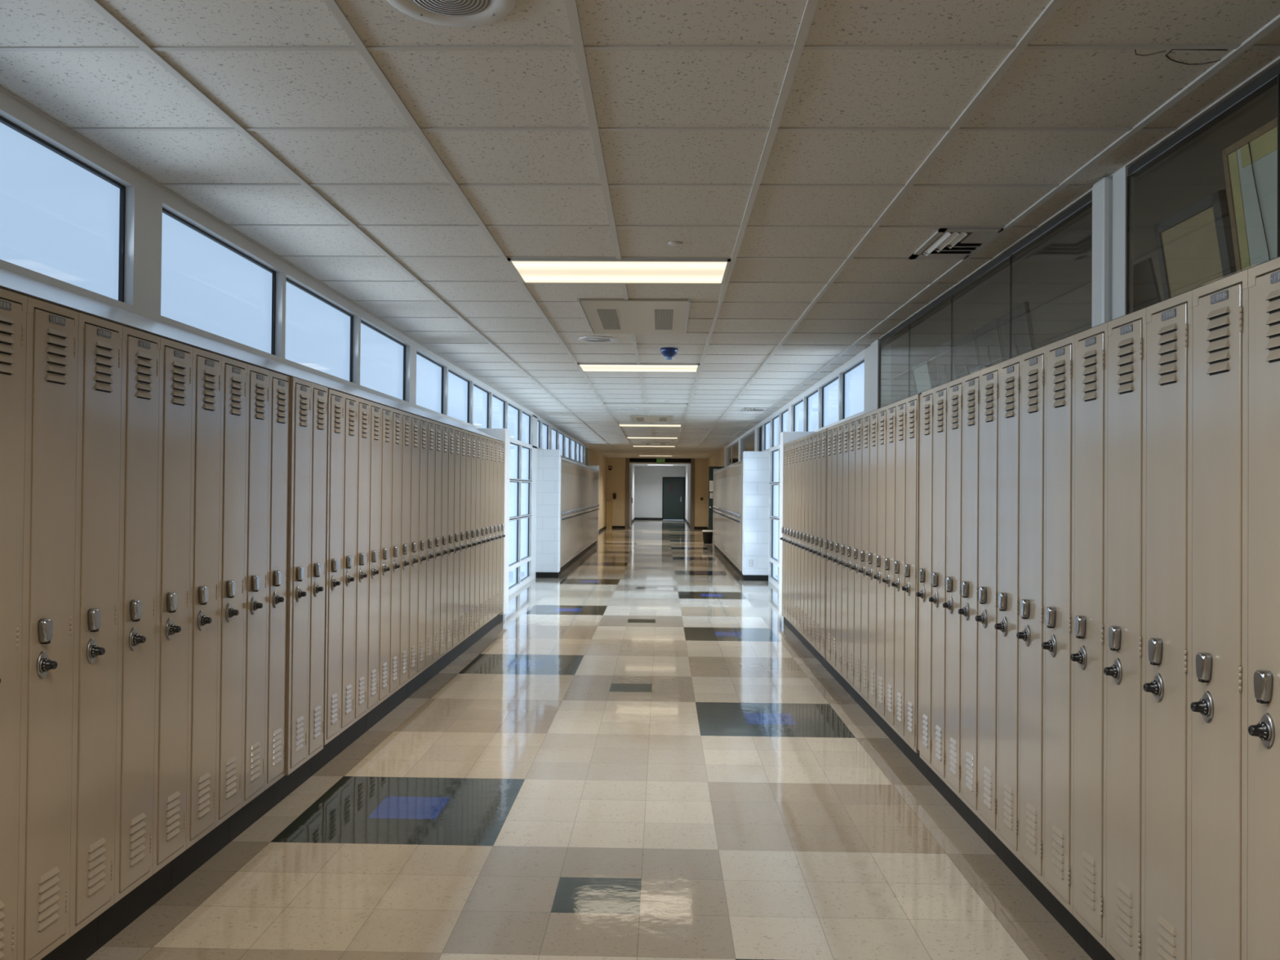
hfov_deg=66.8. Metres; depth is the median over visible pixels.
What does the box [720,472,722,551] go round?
locker
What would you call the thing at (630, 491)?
door
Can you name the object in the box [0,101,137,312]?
window
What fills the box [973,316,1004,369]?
panel
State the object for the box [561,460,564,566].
locker
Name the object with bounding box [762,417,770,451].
window
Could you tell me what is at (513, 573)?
window
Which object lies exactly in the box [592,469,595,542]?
locker
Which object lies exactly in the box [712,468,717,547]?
wall
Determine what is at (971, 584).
locker
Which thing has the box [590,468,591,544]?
locker
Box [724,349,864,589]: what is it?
trim
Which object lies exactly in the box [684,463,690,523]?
wall
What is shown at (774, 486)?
window
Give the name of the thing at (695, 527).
baseboard
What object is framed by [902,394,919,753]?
locker
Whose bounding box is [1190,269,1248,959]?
locker
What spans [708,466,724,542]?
door
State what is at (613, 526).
baseboard
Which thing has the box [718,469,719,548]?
locker
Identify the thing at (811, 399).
window
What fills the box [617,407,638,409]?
ceiling speaker
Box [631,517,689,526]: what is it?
baseboard
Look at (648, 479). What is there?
wall
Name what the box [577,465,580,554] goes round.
locker
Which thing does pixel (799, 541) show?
locker
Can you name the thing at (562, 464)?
locker
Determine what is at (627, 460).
trim
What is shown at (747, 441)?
window
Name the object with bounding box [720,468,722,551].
locker
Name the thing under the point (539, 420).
window
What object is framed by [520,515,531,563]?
window
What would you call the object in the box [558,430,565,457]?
window
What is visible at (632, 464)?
wall
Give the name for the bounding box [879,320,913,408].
window
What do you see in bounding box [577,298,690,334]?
air vent
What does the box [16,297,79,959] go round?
locker
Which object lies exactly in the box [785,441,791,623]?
locker
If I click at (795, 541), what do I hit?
locker
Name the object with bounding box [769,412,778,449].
window
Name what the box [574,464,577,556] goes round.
locker
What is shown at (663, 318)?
grille
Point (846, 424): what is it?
locker
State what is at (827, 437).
trim
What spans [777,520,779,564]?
window
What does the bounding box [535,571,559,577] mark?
baseboard
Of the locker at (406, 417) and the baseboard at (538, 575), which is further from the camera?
the baseboard at (538, 575)
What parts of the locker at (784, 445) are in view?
frame, door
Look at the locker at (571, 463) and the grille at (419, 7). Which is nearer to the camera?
the grille at (419, 7)
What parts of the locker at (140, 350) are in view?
handle, number plate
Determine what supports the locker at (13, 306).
on the baseboard at (86, 941)
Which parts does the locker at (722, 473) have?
door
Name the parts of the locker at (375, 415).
handle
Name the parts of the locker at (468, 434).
handle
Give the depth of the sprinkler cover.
4.83 m
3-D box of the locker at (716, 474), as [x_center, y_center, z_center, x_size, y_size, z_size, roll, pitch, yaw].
[2.026,0.681,23.473,0.436,1.830,0.227,0,-1,1]
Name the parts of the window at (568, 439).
glass pane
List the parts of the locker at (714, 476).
door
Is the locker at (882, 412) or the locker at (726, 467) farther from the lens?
the locker at (726, 467)
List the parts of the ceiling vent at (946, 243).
blade, blade, blade, corner plate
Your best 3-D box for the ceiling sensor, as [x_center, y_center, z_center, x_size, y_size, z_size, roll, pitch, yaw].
[0.253,-1.095,8.449,0.152,0.098,0.152,0,-1,1]
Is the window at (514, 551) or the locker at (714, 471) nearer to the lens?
the window at (514, 551)
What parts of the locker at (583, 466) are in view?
door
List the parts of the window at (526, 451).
glass pane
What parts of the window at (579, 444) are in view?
glass pane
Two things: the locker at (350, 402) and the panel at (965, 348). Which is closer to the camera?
the locker at (350, 402)
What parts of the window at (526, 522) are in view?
glass pane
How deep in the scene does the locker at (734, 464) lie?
17.74 m
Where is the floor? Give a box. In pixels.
[86,520,1092,959]
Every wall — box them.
[476,428,510,614]
[535,448,560,572]
[586,465,599,544]
[589,448,606,529]
[605,457,707,526]
[629,463,635,519]
[635,466,685,517]
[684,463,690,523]
[706,447,724,527]
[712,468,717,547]
[730,445,732,464]
[742,451,768,575]
[778,431,816,616]
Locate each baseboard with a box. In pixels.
[40,614,502,959]
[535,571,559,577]
[560,540,596,573]
[598,525,625,533]
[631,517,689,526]
[693,526,708,529]
[714,544,742,577]
[742,573,768,580]
[783,616,1115,959]
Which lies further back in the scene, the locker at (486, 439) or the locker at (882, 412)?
the locker at (486, 439)
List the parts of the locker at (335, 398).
handle, number plate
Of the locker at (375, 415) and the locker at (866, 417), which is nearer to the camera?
the locker at (375, 415)
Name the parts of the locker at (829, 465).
handle, door, frame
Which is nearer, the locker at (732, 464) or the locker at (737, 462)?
the locker at (737, 462)
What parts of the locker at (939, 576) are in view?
handle, door, number plate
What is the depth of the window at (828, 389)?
10.41 m
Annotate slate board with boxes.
[1133,257,1161,311]
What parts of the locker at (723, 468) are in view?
door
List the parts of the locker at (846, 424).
handle, door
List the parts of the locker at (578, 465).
door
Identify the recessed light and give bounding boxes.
[507,257,730,284]
[577,363,699,372]
[617,423,681,426]
[626,436,678,439]
[631,444,675,447]
[639,455,672,456]
[647,464,673,465]
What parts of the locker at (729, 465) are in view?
door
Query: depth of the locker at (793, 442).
9.67 m
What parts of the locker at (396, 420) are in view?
handle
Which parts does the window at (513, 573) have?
glass pane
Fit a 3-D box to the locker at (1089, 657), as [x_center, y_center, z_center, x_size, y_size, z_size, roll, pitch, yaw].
[1.552,0.457,2.963,0.436,1.840,0.227,0,-1,1]
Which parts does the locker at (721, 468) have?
door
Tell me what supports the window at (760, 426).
in the wall at (755, 527)
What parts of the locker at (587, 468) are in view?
door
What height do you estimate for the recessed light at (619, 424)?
0.016 m
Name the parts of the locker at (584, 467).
door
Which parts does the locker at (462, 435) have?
handle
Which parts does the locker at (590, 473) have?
door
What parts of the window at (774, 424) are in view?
glass pane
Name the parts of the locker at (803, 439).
handle, door, frame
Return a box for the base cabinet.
[605,501,612,528]
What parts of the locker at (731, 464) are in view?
door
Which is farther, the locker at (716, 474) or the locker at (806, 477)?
the locker at (716, 474)
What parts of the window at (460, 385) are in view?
glass pane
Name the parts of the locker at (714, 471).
door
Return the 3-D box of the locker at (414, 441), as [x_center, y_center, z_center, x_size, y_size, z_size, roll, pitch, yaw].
[-1.727,0.458,6.645,0.436,1.808,0.227,0,-1,1]
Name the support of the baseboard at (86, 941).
attached to the wall at (503, 434)
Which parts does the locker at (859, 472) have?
handle, door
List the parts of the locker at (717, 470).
door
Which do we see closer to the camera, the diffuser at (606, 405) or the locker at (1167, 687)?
the locker at (1167, 687)
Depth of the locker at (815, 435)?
8.31 m
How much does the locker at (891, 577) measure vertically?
1.840 m
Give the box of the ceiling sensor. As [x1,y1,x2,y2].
[660,346,677,359]
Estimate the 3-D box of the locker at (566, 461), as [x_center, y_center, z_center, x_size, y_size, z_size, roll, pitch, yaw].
[-1.481,0.577,17.302,0.436,1.815,0.227,0,-1,1]
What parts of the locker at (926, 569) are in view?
handle, door, number plate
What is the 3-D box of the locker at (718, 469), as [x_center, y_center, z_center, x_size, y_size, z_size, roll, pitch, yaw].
[2.005,0.671,22.559,0.436,1.830,0.227,0,-1,1]
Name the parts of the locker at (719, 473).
door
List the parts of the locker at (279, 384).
handle, number plate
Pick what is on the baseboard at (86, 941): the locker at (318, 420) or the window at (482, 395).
the locker at (318, 420)
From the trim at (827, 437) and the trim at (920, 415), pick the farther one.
the trim at (827, 437)
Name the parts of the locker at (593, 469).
door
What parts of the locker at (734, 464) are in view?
door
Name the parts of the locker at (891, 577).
handle, door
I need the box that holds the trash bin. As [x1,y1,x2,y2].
[702,529,712,543]
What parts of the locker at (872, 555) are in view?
handle, door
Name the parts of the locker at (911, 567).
handle, door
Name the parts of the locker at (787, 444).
frame, door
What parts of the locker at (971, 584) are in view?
handle, door, number plate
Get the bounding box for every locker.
[0,288,27,959]
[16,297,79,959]
[69,312,122,937]
[114,325,159,903]
[152,337,193,875]
[186,347,222,849]
[215,355,247,827]
[240,364,270,807]
[264,370,289,790]
[284,377,311,775]
[306,382,328,760]
[323,388,343,745]
[339,393,357,733]
[353,397,369,723]
[365,401,381,714]
[377,404,391,705]
[388,408,401,697]
[398,411,410,689]
[407,413,419,682]
[416,416,426,675]
[424,418,434,670]
[431,421,441,664]
[439,423,448,658]
[445,425,454,653]
[452,426,460,648]
[457,429,466,644]
[463,431,471,639]
[468,432,475,636]
[473,433,480,632]
[478,435,485,629]
[483,436,489,625]
[487,437,493,622]
[491,439,497,619]
[495,440,501,616]
[498,441,505,613]
[560,459,564,568]
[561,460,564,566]
[563,460,566,565]
[564,461,567,564]
[565,461,568,563]
[567,462,569,562]
[568,462,571,561]
[569,462,572,560]
[570,462,573,559]
[571,463,574,559]
[573,463,575,558]
[573,463,577,557]
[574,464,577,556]
[576,464,578,555]
[577,465,579,555]
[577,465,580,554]
[578,465,582,553]
[579,466,582,553]
[581,466,583,551]
[582,466,584,551]
[582,466,585,551]
[583,466,586,550]
[584,466,586,549]
[585,467,587,548]
[586,467,588,547]
[586,467,589,547]
[587,468,590,546]
[588,468,591,546]
[589,472,591,545]
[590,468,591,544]
[590,468,592,545]
[591,469,593,544]
[591,469,594,543]
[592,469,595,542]
[593,472,595,542]
[594,470,595,538]
[594,470,596,542]
[595,470,597,541]
[595,474,597,540]
[596,471,598,537]
[596,471,599,540]
[597,471,599,539]
[711,473,714,534]
[712,471,715,543]
[713,471,715,516]
[713,475,715,544]
[714,470,716,545]
[714,474,716,546]
[715,470,717,542]
[715,470,718,546]
[715,472,718,547]
[716,469,719,544]
[717,473,719,549]
[718,468,720,535]
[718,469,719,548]
[719,468,721,550]
[720,467,723,552]
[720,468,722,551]
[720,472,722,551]
[721,467,724,551]
[722,466,724,553]
[722,466,725,554]
[723,466,726,555]
[724,466,727,555]
[724,466,728,556]
[725,466,728,557]
[726,466,728,559]
[727,465,729,559]
[728,464,731,560]
[728,464,732,561]
[729,464,733,562]
[730,463,733,563]
[731,463,734,564]
[732,463,735,564]
[733,462,736,565]
[733,462,737,567]
[734,462,738,568]
[736,462,739,568]
[737,461,740,569]
[737,461,742,571]
[780,444,786,617]
[782,442,789,619]
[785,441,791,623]
[788,440,795,626]
[791,439,798,630]
[794,438,801,633]
[797,436,805,636]
[801,435,808,640]
[804,433,813,644]
[808,432,817,649]
[813,430,822,653]
[817,428,827,658]
[822,426,832,664]
[827,424,837,669]
[833,422,843,675]
[839,419,849,682]
[844,417,856,688]
[851,414,862,696]
[857,412,871,703]
[865,408,878,711]
[873,405,887,721]
[882,402,897,730]
[891,398,906,741]
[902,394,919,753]
[915,387,934,769]
[928,382,948,783]
[942,377,964,799]
[958,370,981,817]
[975,363,999,836]
[994,355,1022,859]
[1016,345,1046,884]
[1041,334,1075,915]
[1070,322,1108,949]
[1103,307,1146,959]
[1142,290,1192,959]
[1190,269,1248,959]
[1247,257,1279,959]
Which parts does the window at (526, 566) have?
glass pane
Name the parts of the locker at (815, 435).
handle, door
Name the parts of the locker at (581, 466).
door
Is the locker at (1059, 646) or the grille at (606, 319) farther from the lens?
the grille at (606, 319)
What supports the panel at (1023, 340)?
on the wall
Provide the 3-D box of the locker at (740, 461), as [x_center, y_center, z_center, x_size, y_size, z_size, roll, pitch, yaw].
[1.862,0.603,16.389,0.436,1.830,0.227,0,-1,1]
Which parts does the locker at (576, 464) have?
door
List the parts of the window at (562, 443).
glass pane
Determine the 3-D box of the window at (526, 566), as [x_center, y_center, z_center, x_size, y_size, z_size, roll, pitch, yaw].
[-1.783,1.393,14.846,0.080,0.305,1.180,0,-1,1]
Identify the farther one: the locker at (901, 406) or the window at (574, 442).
the window at (574, 442)
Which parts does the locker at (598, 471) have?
door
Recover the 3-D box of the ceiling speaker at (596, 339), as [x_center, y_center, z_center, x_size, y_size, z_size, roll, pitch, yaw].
[-0.340,-1.148,7.943,0.319,0.012,0.319,1,-1,-10]
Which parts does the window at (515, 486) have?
glass pane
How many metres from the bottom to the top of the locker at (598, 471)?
1.815 m
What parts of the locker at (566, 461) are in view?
door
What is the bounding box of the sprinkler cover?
[668,240,682,245]
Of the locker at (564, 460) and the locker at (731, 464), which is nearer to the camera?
the locker at (564, 460)
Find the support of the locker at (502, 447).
on the baseboard at (86, 941)
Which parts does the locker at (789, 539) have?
frame, door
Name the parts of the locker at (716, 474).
door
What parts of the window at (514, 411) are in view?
glass pane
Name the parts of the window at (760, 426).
glass pane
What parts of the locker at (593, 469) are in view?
door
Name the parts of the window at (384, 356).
glass pane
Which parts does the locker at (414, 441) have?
handle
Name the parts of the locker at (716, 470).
door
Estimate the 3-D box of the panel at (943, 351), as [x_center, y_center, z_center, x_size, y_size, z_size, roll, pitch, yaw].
[1.965,-0.634,6.164,0.097,0.472,0.360,0,-1,1]
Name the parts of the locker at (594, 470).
door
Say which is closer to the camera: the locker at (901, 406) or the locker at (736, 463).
the locker at (901, 406)
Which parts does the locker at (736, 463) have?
door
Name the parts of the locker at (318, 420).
handle, number plate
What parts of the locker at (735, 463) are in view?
door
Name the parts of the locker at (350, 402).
handle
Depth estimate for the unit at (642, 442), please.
25.22 m
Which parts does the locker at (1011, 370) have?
handle, door, number plate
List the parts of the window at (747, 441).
glass pane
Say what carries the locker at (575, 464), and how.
on the baseboard at (572, 561)
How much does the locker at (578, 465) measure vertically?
1.815 m
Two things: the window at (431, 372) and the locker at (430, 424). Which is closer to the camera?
the locker at (430, 424)
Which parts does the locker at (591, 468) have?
door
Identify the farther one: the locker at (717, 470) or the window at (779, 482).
the locker at (717, 470)
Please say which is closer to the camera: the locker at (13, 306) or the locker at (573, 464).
the locker at (13, 306)
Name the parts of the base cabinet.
drawer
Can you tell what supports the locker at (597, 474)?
on the baseboard at (572, 561)
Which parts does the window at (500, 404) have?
glass pane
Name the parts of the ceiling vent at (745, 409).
blade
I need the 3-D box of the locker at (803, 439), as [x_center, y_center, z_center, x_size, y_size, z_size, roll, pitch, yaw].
[1.692,0.524,9.014,0.436,1.840,0.227,0,-1,1]
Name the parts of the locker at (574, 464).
door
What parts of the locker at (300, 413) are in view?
handle, number plate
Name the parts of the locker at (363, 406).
handle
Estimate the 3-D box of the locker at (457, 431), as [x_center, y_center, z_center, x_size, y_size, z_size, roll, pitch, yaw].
[-1.696,0.473,8.016,0.436,1.808,0.227,0,-1,1]
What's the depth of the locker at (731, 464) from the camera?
18.43 m
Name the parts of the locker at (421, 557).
handle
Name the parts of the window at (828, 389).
glass pane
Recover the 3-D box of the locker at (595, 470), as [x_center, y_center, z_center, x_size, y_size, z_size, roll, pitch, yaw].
[-1.312,0.657,24.615,0.436,1.815,0.227,0,-1,1]
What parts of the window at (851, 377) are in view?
glass pane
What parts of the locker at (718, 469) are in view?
door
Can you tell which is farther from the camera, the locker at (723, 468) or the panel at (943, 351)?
the locker at (723, 468)
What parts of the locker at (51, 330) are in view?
handle, number plate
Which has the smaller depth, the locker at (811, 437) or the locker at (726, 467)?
the locker at (811, 437)
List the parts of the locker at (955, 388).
handle, door, number plate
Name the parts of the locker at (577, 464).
door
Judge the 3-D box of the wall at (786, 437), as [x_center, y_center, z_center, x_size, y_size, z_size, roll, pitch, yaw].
[1.777,0.478,10.647,0.463,2.005,0.260,0,-1,1]
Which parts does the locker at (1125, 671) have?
handle, number plate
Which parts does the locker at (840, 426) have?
handle, door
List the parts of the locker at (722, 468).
door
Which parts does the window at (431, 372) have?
glass pane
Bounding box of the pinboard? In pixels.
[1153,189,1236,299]
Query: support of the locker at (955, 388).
on the baseboard at (1086, 941)
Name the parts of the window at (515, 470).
glass pane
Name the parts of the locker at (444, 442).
handle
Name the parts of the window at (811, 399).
glass pane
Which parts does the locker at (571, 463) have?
door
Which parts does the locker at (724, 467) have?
door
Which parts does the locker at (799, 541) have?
handle, frame, door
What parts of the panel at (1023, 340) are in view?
panel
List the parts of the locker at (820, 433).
handle, door, frame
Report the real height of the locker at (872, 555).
1.840 m
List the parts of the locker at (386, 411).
handle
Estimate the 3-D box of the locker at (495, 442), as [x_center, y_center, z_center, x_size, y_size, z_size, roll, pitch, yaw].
[-1.653,0.493,9.845,0.436,1.808,0.227,0,-1,1]
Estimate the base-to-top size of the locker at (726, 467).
1.830 m
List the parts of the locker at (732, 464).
door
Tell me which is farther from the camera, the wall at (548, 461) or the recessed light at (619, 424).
the recessed light at (619, 424)
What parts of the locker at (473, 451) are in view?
handle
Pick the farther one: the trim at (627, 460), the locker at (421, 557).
the trim at (627, 460)
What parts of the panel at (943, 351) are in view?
panel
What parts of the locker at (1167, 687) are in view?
handle, number plate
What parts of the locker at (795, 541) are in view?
handle, frame, door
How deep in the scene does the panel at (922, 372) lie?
6.69 m
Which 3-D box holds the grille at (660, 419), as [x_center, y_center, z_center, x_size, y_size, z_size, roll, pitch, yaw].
[0.395,-1.036,16.668,0.131,0.002,0.807,0,-1,1]
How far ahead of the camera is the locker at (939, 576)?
4.55 m
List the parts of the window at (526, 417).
glass pane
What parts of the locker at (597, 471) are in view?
door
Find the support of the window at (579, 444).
in the wall at (548, 461)
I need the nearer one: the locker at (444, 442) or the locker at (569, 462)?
the locker at (444, 442)
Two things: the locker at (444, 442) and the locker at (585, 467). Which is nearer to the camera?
the locker at (444, 442)
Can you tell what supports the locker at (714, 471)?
on the baseboard at (722, 553)
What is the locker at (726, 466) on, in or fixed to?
on the baseboard at (722, 553)
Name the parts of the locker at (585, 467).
door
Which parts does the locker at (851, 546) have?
handle, door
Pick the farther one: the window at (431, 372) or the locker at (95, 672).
the window at (431, 372)
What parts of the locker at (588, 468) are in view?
door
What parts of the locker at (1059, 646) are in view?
handle, number plate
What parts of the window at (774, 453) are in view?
glass pane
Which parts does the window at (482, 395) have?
glass pane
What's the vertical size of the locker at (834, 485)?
1.840 m
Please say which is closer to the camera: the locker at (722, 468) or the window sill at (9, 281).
the window sill at (9, 281)
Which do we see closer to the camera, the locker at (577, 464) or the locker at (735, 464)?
the locker at (735, 464)
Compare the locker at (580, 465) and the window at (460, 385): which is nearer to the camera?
the window at (460, 385)
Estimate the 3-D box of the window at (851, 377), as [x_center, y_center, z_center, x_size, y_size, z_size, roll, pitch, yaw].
[1.991,-0.825,8.976,0.080,0.517,1.230,0,-1,1]
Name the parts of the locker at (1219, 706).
handle, number plate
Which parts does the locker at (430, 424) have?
handle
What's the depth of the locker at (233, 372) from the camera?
3.82 m
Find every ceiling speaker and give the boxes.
[386,0,515,26]
[578,335,617,342]
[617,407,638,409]
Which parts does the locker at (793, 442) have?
frame, door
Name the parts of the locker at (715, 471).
door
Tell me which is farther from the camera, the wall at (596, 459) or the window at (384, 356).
the wall at (596, 459)
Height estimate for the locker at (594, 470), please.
1.815 m
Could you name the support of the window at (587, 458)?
in the wall at (596, 459)
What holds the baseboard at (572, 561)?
attached to the wall at (597, 468)
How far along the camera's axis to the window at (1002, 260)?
5.41 m
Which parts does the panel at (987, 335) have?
panel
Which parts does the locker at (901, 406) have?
handle, door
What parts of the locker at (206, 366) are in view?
handle, number plate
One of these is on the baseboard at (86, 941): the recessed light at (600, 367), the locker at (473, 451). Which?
the locker at (473, 451)
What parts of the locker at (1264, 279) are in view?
handle, number plate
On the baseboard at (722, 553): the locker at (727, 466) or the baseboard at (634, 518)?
the locker at (727, 466)
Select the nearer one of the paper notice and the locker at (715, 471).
the locker at (715, 471)
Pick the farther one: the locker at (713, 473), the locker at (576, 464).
the locker at (713, 473)
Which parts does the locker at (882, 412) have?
handle, door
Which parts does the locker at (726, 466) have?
door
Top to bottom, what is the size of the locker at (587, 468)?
1.815 m
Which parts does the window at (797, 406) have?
glass pane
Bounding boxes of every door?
[629,464,632,527]
[662,476,684,519]
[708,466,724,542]
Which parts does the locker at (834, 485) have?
handle, frame, door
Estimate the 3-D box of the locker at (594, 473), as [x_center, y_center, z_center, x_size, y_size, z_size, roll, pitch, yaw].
[-1.323,0.652,24.158,0.436,1.815,0.227,0,-1,1]
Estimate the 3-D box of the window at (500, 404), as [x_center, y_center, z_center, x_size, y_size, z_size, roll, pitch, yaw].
[-1.822,-0.821,12.370,0.080,0.517,1.200,0,-1,1]
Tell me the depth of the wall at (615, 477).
37.21 m
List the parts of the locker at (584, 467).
door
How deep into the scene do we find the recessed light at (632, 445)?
26.73 m
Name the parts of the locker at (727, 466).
door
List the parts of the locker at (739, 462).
door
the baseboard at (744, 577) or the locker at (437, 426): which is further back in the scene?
the baseboard at (744, 577)
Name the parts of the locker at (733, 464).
door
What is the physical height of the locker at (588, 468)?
1.815 m
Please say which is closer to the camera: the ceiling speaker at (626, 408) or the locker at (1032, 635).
the locker at (1032, 635)
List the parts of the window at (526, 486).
glass pane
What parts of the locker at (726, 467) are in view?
door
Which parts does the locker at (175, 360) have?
handle, number plate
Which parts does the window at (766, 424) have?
glass pane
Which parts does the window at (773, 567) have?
glass pane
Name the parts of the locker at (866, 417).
handle, door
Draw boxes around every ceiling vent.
[741,407,766,411]
[909,227,1003,259]
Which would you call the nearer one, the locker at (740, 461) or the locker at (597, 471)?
the locker at (740, 461)
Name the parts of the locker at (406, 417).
handle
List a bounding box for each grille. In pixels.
[411,0,489,16]
[586,337,609,342]
[596,309,621,329]
[635,417,644,421]
[653,309,673,329]
[658,417,666,421]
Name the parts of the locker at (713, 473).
door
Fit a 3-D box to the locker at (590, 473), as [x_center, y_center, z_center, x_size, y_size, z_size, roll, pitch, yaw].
[-1.355,0.637,22.787,0.436,1.815,0.227,0,-1,1]
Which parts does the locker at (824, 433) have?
handle, door, frame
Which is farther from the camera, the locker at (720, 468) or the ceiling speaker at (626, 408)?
the locker at (720, 468)
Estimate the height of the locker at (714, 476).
1.830 m
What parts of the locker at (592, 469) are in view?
door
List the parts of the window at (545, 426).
glass pane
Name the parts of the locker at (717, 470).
door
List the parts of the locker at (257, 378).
handle, number plate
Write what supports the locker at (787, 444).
on the baseboard at (1086, 941)
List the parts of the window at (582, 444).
glass pane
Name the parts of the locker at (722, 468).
door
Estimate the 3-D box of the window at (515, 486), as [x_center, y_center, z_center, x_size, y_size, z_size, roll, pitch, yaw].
[-1.802,0.271,13.613,0.080,0.560,1.310,0,-1,1]
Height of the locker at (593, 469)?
1.815 m
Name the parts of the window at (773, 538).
glass pane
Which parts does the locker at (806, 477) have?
handle, frame, door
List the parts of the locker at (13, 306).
number plate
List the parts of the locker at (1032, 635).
handle, number plate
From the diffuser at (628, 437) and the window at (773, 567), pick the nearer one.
the window at (773, 567)
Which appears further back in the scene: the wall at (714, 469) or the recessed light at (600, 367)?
the wall at (714, 469)
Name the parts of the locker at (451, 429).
handle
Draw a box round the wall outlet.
[748,560,753,566]
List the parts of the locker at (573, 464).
door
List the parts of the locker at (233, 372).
handle, number plate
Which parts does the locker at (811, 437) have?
handle, frame, door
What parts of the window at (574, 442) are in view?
glass pane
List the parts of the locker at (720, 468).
door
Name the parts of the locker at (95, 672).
handle, number plate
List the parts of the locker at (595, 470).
door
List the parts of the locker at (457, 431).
handle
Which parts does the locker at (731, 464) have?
door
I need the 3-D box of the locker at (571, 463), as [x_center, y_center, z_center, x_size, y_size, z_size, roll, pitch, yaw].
[-1.460,0.587,18.216,0.436,1.815,0.227,0,-1,1]
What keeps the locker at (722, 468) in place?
on the baseboard at (722, 553)
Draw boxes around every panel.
[911,360,933,394]
[933,338,958,385]
[952,329,980,377]
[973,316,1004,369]
[996,301,1035,360]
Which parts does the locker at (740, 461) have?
door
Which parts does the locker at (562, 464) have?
frame, door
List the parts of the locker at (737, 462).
door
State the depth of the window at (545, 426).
17.63 m
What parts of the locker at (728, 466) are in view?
door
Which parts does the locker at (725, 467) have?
door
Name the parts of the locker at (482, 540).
handle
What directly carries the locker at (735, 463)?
on the baseboard at (722, 553)
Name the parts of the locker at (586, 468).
door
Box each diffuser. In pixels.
[605,404,686,407]
[627,437,677,438]
[633,445,675,446]
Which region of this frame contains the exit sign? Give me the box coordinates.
[656,457,665,463]
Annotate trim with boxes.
[0,90,589,595]
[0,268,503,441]
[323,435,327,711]
[560,456,598,471]
[625,457,694,528]
[629,457,690,464]
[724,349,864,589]
[820,256,1279,431]
[826,436,827,587]
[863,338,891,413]
[917,394,921,751]
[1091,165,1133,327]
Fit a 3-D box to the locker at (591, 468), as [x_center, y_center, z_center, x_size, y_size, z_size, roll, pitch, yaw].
[-1.344,0.642,23.244,0.436,1.815,0.227,0,-1,1]
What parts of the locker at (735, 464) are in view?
door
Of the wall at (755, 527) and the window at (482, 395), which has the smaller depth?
the window at (482, 395)
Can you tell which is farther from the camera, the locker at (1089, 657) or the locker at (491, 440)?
the locker at (491, 440)
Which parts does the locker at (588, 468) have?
door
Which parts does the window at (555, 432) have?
glass pane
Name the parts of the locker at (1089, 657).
handle, number plate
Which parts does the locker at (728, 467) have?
door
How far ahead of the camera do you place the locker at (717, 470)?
23.19 m
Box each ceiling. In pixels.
[0,0,1279,458]
[632,463,687,466]
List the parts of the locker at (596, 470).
door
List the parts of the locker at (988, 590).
handle, number plate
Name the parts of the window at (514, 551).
glass pane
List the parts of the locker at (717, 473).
door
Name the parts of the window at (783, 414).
glass pane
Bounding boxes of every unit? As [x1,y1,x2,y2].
[628,415,673,422]
[640,441,669,445]
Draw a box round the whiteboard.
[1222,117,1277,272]
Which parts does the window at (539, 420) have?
glass pane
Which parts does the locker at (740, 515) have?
door, frame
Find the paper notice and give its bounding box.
[709,480,713,491]
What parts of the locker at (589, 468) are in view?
door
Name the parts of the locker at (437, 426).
handle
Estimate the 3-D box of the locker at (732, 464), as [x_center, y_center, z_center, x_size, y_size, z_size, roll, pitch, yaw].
[1.905,0.623,18.217,0.436,1.830,0.227,0,-1,1]
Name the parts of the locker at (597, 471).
door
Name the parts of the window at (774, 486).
glass pane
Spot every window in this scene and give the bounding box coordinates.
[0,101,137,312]
[157,195,284,362]
[283,268,359,387]
[359,312,410,405]
[415,345,448,417]
[447,364,473,426]
[472,379,492,428]
[491,391,507,429]
[507,400,521,443]
[508,516,520,568]
[508,564,520,592]
[509,440,521,480]
[509,479,521,519]
[520,480,532,516]
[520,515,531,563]
[520,558,531,584]
[521,408,533,446]
[521,444,532,480]
[532,414,542,448]
[542,420,550,449]
[551,426,559,449]
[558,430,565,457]
[564,434,571,459]
[571,437,577,462]
[577,440,581,462]
[581,443,584,464]
[585,445,589,465]
[725,439,738,466]
[740,428,755,460]
[757,422,762,451]
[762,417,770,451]
[768,517,777,564]
[768,559,777,585]
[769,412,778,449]
[769,446,778,483]
[769,482,778,518]
[777,482,779,519]
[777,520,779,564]
[778,405,788,445]
[778,446,779,482]
[791,395,803,431]
[803,385,818,431]
[817,371,839,431]
[838,354,864,422]
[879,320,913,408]
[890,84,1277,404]
[908,290,956,396]
[951,249,1017,381]
[1009,192,1092,358]
[1126,63,1279,314]
[1277,62,1279,257]
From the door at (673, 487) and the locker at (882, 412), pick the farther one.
the door at (673, 487)
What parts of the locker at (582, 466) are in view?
door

